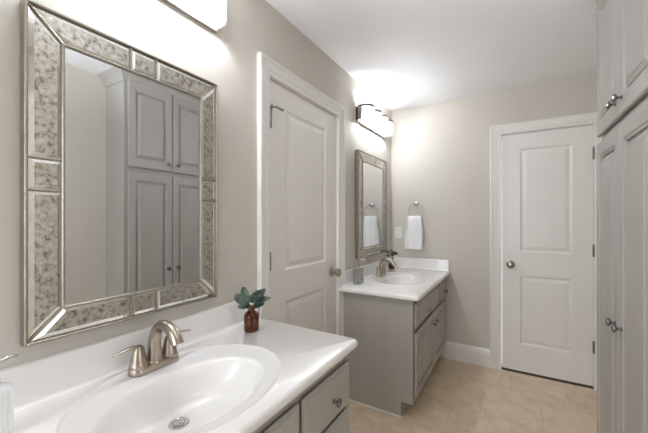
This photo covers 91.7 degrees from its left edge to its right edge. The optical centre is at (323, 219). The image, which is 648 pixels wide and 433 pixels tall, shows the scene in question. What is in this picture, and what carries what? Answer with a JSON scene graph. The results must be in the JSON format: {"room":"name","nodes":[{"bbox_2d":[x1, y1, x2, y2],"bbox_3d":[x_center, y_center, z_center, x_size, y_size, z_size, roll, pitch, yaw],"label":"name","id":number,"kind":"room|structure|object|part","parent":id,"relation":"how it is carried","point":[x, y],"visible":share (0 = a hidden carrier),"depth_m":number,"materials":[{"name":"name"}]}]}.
{"room":"bathroom","nodes":[
{"label":"bathroom","id":0,"kind":"room"},
{"bbox_2d":[0,0,390,369],"bbox_3d":[-0.751,0.099,0.957,0.110,2.430,5.667,0,0,31],"label":"wall","id":1,"kind":"structure","parent":0,"point":[226,58],"depth_m":1.38,"materials":[{"name":"paint"}]},
{"bbox_2d":[20,0,217,347],"bbox_3d":[-0.609,-0.118,1.054,0.032,0.880,0.603,0,0,31],"label":"framed mirror","id":2,"kind":"object","parent":1,"relation":"attached to","point":[119,140],"visible":1,"depth_m":0.95,"materials":[{"name":"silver metal"}]},
{"bbox_2d":[0,301,259,412],"bbox_3d":[-0.638,0.422,1.004,0.036,0.103,1.225,0,0,31],"label":"backsplash","id":3,"kind":"structure","parent":1,"relation":"attached to","point":[34,382],"depth_m":0.92,"materials":[{"name":"stone"}]},
{"bbox_2d":[163,0,225,32],"bbox_3d":[-0.565,-0.853,1.036,0.125,0.130,0.615,0,0,31],"label":"vanity light","id":4,"kind":"object","parent":1,"relation":"attached to","point":[209,13],"visible":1,"depth_m":1.25,"materials":[{"name":"silver metal"}]},
{"bbox_3d":[-0.446,-0.848,1.234,0.055,0.048,0.048,0,0,31],"label":"bulb","id":5,"kind":"part","parent":4,"relation":"part of","materials":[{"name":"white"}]},
{"bbox_2d":[257,52,344,335],"bbox_3d":[-0.129,0.246,1.960,0.124,2.136,0.908,0,0,31],"label":"trim","id":6,"kind":"structure","parent":1,"relation":"attached to","point":[268,69],"depth_m":1.61,"materials":[{"name":"paint"}]},
{"bbox_2d":[270,80,341,333],"bbox_3d":[-0.092,0.287,1.925,0.106,2.034,0.748,0,0,31],"label":"door","id":7,"kind":"structure","parent":1,"relation":"in","point":[303,271],"depth_m":1.90,"materials":[{"name":"paint"}]},
{"bbox_3d":[0.085,0.369,2.186,0.070,0.066,0.066,0,0,31],"label":"knob","id":8,"kind":"part","parent":7,"relation":"part of","materials":[{"name":"silver metal"}]},
{"bbox_2d":[339,256,392,286],"bbox_3d":[0.413,0.436,2.754,0.036,0.103,1.163,0,0,31],"label":"backsplash","id":9,"kind":"structure","parent":1,"relation":"attached to","point":[370,269],"depth_m":2.62,"materials":[{"name":"stone"}]},
{"bbox_2d":[355,149,386,258],"bbox_3d":[0.428,-0.120,2.781,0.032,0.872,0.640,0,0,31],"label":"framed mirror","id":10,"kind":"object","parent":1,"relation":"attached to","point":[370,171],"visible":0.97,"depth_m":2.71,"materials":[{"name":"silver metal"}]},
{"bbox_2d":[356,103,392,137],"bbox_3d":[0.469,-0.853,2.760,0.125,0.130,0.615,0,0,31],"label":"vanity light","id":11,"kind":"object","parent":1,"relation":"attached to","point":[364,118],"visible":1,"depth_m":2.70,"materials":[{"name":"white glass"}]},
{"bbox_3d":[0.351,-0.848,2.562,0.055,0.048,0.048,0,0,31],"label":"bulb","id":12,"kind":"part","parent":11,"relation":"part of","materials":[{"name":"white glass"}]},
{"bbox_3d":[0.423,-0.793,2.787,0.017,0.010,0.615,0,0,31],"label":"rail","id":13,"kind":"part","parent":11,"relation":"part of","materials":[{"name":"silver metal"}]},
{"bbox_3d":[0.430,-0.848,2.693,0.055,0.048,0.048,0,0,31],"label":"bulb","id":14,"kind":"part","parent":11,"relation":"part of","materials":[{"name":"white glass"}]},
{"bbox_2d":[266,0,596,111],"bbox_3d":[1.125,-1.141,-0.164,4.502,0.050,5.677,0,0,31],"label":"ceiling","id":15,"kind":"structure","parent":0,"point":[407,54],"depth_m":1.99,"materials":[{"name":"paint"}]},
{"bbox_2d":[349,357,596,432],"bbox_3d":[1.125,1.339,-0.164,4.502,0.050,5.677,0,0,31],"label":"floor","id":16,"kind":"structure","parent":0,"point":[456,396],"depth_m":2.19,"materials":[{"name":"beige tile"}]},
{"bbox_2d":[253,354,348,432],"bbox_3d":[-0.409,0.911,0.862,0.570,0.806,1.178,0,0,31],"label":"vanity cabinet","id":17,"kind":"object","parent":16,"relation":"on","point":[323,407],"visible":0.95,"depth_m":1.03,"materials":[{"name":"grey paint"}]},
{"bbox_2d":[0,301,357,432],"bbox_3d":[-0.413,0.488,0.869,0.560,0.234,1.225,0,0,31],"label":"countertop","id":18,"kind":"structure","parent":17,"relation":"on","point":[224,378],"depth_m":0.95,"materials":[{"name":"stone"}]},
{"bbox_2d":[0,354,18,432],"bbox_3d":[-0.722,0.390,0.680,0.072,0.167,0.072,0,0,-21],"label":"soap dispenser","id":19,"kind":"object","parent":18,"relation":"on","point":[6,388],"visible":1,"depth_m":0.69,"materials":[{"name":"white ceramic"}]},
{"bbox_2d":[0,382,13,432],"bbox_3d":[-0.722,0.417,0.680,0.072,0.113,0.072,0,0,31],"label":"bottle","id":20,"kind":"object","parent":19,"relation":"attached to","point":[6,388],"depth_m":0.68,"materials":[{"name":"white"}]},
{"bbox_2d":[112,320,190,376],"bbox_3d":[-0.536,0.395,1.010,0.189,0.158,0.190,0,0,-13],"label":"faucet","id":21,"kind":"object","parent":18,"relation":"on","point":[157,357],"visible":1,"depth_m":0.98,"materials":[{"name":"silver metal"}]},
{"bbox_3d":[-0.584,0.394,0.939,0.019,0.020,0.085,0,0,23],"label":"lever","id":22,"kind":"part","parent":21,"relation":"part of","materials":[{"name":"silver metal"}]},
{"bbox_3d":[-0.572,0.422,0.970,0.053,0.068,0.053,0,0,31],"label":"handle","id":23,"kind":"part","parent":21,"relation":"part of","materials":[{"name":"silver metal"}]},
{"bbox_3d":[-0.546,0.465,1.014,0.058,0.020,0.158,0,0,31],"label":"plate","id":24,"kind":"part","parent":21,"relation":"part of","materials":[{"name":"silver metal"}]},
{"bbox_3d":[-0.499,0.386,0.986,0.165,0.140,0.056,0,0,31],"label":"spout","id":25,"kind":"part","parent":21,"relation":"part of","materials":[{"name":"silver metal"}]},
{"bbox_3d":[-0.520,0.422,1.057,0.053,0.068,0.053,0,0,31],"label":"handle","id":26,"kind":"part","parent":21,"relation":"part of","materials":[{"name":"silver metal"}]},
{"bbox_2d":[244,305,258,332],"bbox_3d":[-0.309,0.422,1.340,0.064,0.104,0.064,0,0,31],"label":"bottle","id":27,"kind":"object","parent":18,"relation":"on","point":[251,317],"visible":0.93,"depth_m":1.31,"materials":[{"name":"brown glass"}]},
{"bbox_2d":[234,287,270,308],"bbox_3d":[-0.305,0.376,1.335,0.155,0.173,0.065,0,0,-14],"label":"eucalyptus sprig","id":28,"kind":"object","parent":27,"relation":"in","point":[243,299],"visible":0.93,"depth_m":1.33,"materials":[{"name":"green plant"}]},
{"bbox_3d":[0.014,0.630,1.088,0.019,0.162,0.316,0,0,31],"label":"drawer","id":29,"kind":"part","parent":17,"relation":"part of","materials":[{"name":"grey paint"}]},
{"bbox_3d":[0.014,0.833,1.088,0.019,0.213,0.316,0,0,31],"label":"drawer","id":30,"kind":"part","parent":17,"relation":"part of","materials":[{"name":"grey paint"}]},
{"bbox_3d":[0.047,0.639,1.097,0.031,0.030,0.030,0,0,31],"label":"knob","id":31,"kind":"part","parent":17,"relation":"part of","materials":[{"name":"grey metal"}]},
{"bbox_2d":[344,279,447,417],"bbox_3d":[0.656,0.916,2.635,0.570,0.796,1.107,0,0,31],"label":"vanity cabinet","id":32,"kind":"object","parent":16,"relation":"on","point":[400,342],"visible":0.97,"depth_m":2.17,"materials":[{"name":"grey paint"}]},
{"bbox_2d":[339,256,449,300],"bbox_3d":[0.645,0.502,2.615,0.576,0.234,1.163,0,0,31],"label":"countertop","id":33,"kind":"structure","parent":32,"relation":"on","point":[411,279],"depth_m":2.62,"materials":[{"name":"stone"}]},
{"bbox_2d":[353,258,364,284],"bbox_3d":[0.266,0.392,2.371,0.083,0.193,0.068,0,0,31],"label":"soap dispenser","id":34,"kind":"object","parent":33,"relation":"on","point":[358,273],"visible":1,"depth_m":2.35,"materials":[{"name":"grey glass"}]},
{"bbox_2d":[353,268,363,284],"bbox_3d":[0.260,0.430,2.375,0.068,0.116,0.068,0,0,31],"label":"bottle","id":35,"kind":"object","parent":34,"relation":"attached to","point":[358,273],"depth_m":2.35,"materials":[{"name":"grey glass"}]},
{"bbox_2d":[375,258,395,276],"bbox_3d":[0.502,0.409,2.710,0.189,0.158,0.190,0,0,-13],"label":"faucet","id":36,"kind":"object","parent":33,"relation":"on","point":[381,271],"visible":1,"depth_m":2.67,"materials":[{"name":"silver metal"}]},
{"bbox_3d":[0.466,0.436,2.670,0.053,0.068,0.053,0,0,31],"label":"handle","id":37,"kind":"part","parent":36,"relation":"part of","materials":[{"name":"silver metal"}]},
{"bbox_3d":[0.539,0.400,2.686,0.165,0.140,0.056,0,0,31],"label":"spout","id":38,"kind":"part","parent":36,"relation":"part of","materials":[{"name":"silver metal"}]},
{"bbox_3d":[0.662,0.441,3.084,0.058,0.094,0.058,0,0,31],"label":"bottle","id":39,"kind":"object","parent":33,"relation":"on","visible":0},
{"bbox_2d":[386,249,397,258],"bbox_3d":[0.663,0.385,3.069,0.122,0.182,0.059,0,0,0],"label":"eucalyptus sprig","id":40,"kind":"object","parent":39,"relation":"in","point":[392,252],"visible":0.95,"depth_m":3.07,"materials":[{"name":"green plant"}]},
{"bbox_3d":[0.732,0.964,2.285,0.019,0.430,0.523,0,0,31],"label":"door","id":41,"kind":"part","parent":32,"relation":"part of","materials":[{"name":"grey paint"}]},
{"bbox_3d":[0.784,0.641,2.372,0.019,0.165,0.725,0,0,31],"label":"drawer","id":42,"kind":"part","parent":32,"relation":"part of","materials":[{"name":"grey paint"}]},
{"bbox_3d":[1.006,0.964,2.741,0.019,0.430,0.515,0,0,31],"label":"door","id":43,"kind":"part","parent":32,"relation":"part of","materials":[{"name":"grey paint"}]},
{"bbox_3d":[1.063,0.641,2.836,0.019,0.165,0.293,0,0,31],"label":"drawer","id":44,"kind":"part","parent":32,"relation":"part of","materials":[{"name":"grey paint"}]},
{"bbox_2d":[502,367,593,388],"bbox_3d":[1.849,1.312,2.638,0.628,0.003,0.107,0,0,31],"label":"threshold","id":45,"kind":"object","parent":16,"relation":"on","point":[503,368],"depth_m":2.59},
{"bbox_2d":[596,0,647,432],"bbox_3d":[1.218,0.100,1.117,0.320,2.429,0.814,0,0,31],"label":"linen cabinet","id":46,"kind":"object","parent":16,"relation":"on","point":[622,25],"visible":1,"depth_m":1.16,"materials":[{"name":"grey paint"}]},
{"bbox_3d":[1.232,0.417,1.359,0.020,1.558,0.361,0,0,31],"label":"door","id":47,"kind":"part","parent":46,"relation":"part of","materials":[{"name":"grey paint"}]},
{"bbox_3d":[1.232,-0.722,1.359,0.020,0.655,0.361,0,0,31],"label":"door","id":48,"kind":"part","parent":46,"relation":"part of","materials":[{"name":"grey paint"}]},
{"bbox_3d":[1.137,0.409,1.249,0.031,0.032,0.032,0,0,31],"label":"knob","id":49,"kind":"part","parent":46,"relation":"part of","materials":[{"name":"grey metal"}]},
{"bbox_3d":[1.137,-0.454,1.249,0.031,0.032,0.032,0,0,31],"label":"knob","id":50,"kind":"part","parent":46,"relation":"part of","materials":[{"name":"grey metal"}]},
{"bbox_3d":[1.094,-0.454,1.176,0.031,0.032,0.032,0,0,31],"label":"knob","id":51,"kind":"part","parent":46,"relation":"part of","materials":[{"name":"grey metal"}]},
{"bbox_3d":[1.094,0.409,1.176,0.031,0.032,0.032,0,0,31],"label":"knob","id":52,"kind":"part","parent":46,"relation":"part of","materials":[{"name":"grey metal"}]},
{"bbox_3d":[1.045,0.417,1.047,0.020,1.558,0.355,0,0,31],"label":"door","id":53,"kind":"part","parent":46,"relation":"part of","materials":[{"name":"grey paint"}]},
{"bbox_3d":[1.045,-0.722,1.047,0.020,0.655,0.355,0,0,31],"label":"door","id":54,"kind":"part","parent":46,"relation":"part of","materials":[{"name":"grey paint"}]},
{"bbox_2d":[391,74,596,348],"bbox_3d":[1.507,0.099,2.842,1.822,2.430,0.110,0,0,31],"label":"wall","id":55,"kind":"structure","parent":0,"point":[440,152],"depth_m":2.92,"materials":[{"name":"paint"}]},
{"bbox_2d":[395,227,401,238],"bbox_3d":[0.761,0.141,3.220,0.072,0.118,0.008,0,0,31],"label":"outlet cover","id":56,"kind":"object","parent":55,"relation":"attached to","point":[398,230],"visible":1,"depth_m":3.22,"materials":[{"name":"white plastic"}]},
{"bbox_2d":[408,201,423,215],"bbox_3d":[0.911,-0.087,3.101,0.160,0.180,0.058,0,0,31],"label":"towel ring","id":57,"kind":"object","parent":55,"relation":"attached to","point":[416,204],"visible":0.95,"depth_m":3.11,"materials":[{"name":"silver metal"}]},
{"bbox_2d":[405,216,423,248],"bbox_3d":[0.885,0.129,3.092,0.175,0.326,0.076,0,0,31],"label":"hand towel","id":58,"kind":"object","parent":57,"relation":"hanging from","point":[414,235],"visible":1,"depth_m":3.06,"materials":[{"name":"white fabric"}]},
{"bbox_2d":[439,341,489,367],"bbox_3d":[1.083,1.235,3.023,0.908,0.158,0.015,0,0,31],"label":"baseboard","id":59,"kind":"structure","parent":55,"relation":"attached to","point":[475,355],"depth_m":2.88,"materials":[{"name":"paint"}]},
{"bbox_2d":[490,112,600,390],"bbox_3d":[1.839,0.246,2.622,0.797,2.136,0.124,0,0,31],"label":"trim","id":60,"kind":"structure","parent":55,"relation":"attached to","point":[586,119],"depth_m":2.74,"materials":[{"name":"paint"}]},
{"bbox_2d":[502,125,594,385],"bbox_3d":[1.817,0.282,2.578,0.622,2.025,0.106,0,0,31],"label":"door","id":61,"kind":"structure","parent":55,"relation":"in","point":[548,248],"depth_m":2.59,"materials":[{"name":"paint"}]},
{"bbox_3d":[1.595,0.389,2.690,0.066,0.066,0.070,0,0,31],"label":"knob","id":62,"kind":"part","parent":61,"relation":"part of","materials":[{"name":"silver metal"}]}
]}

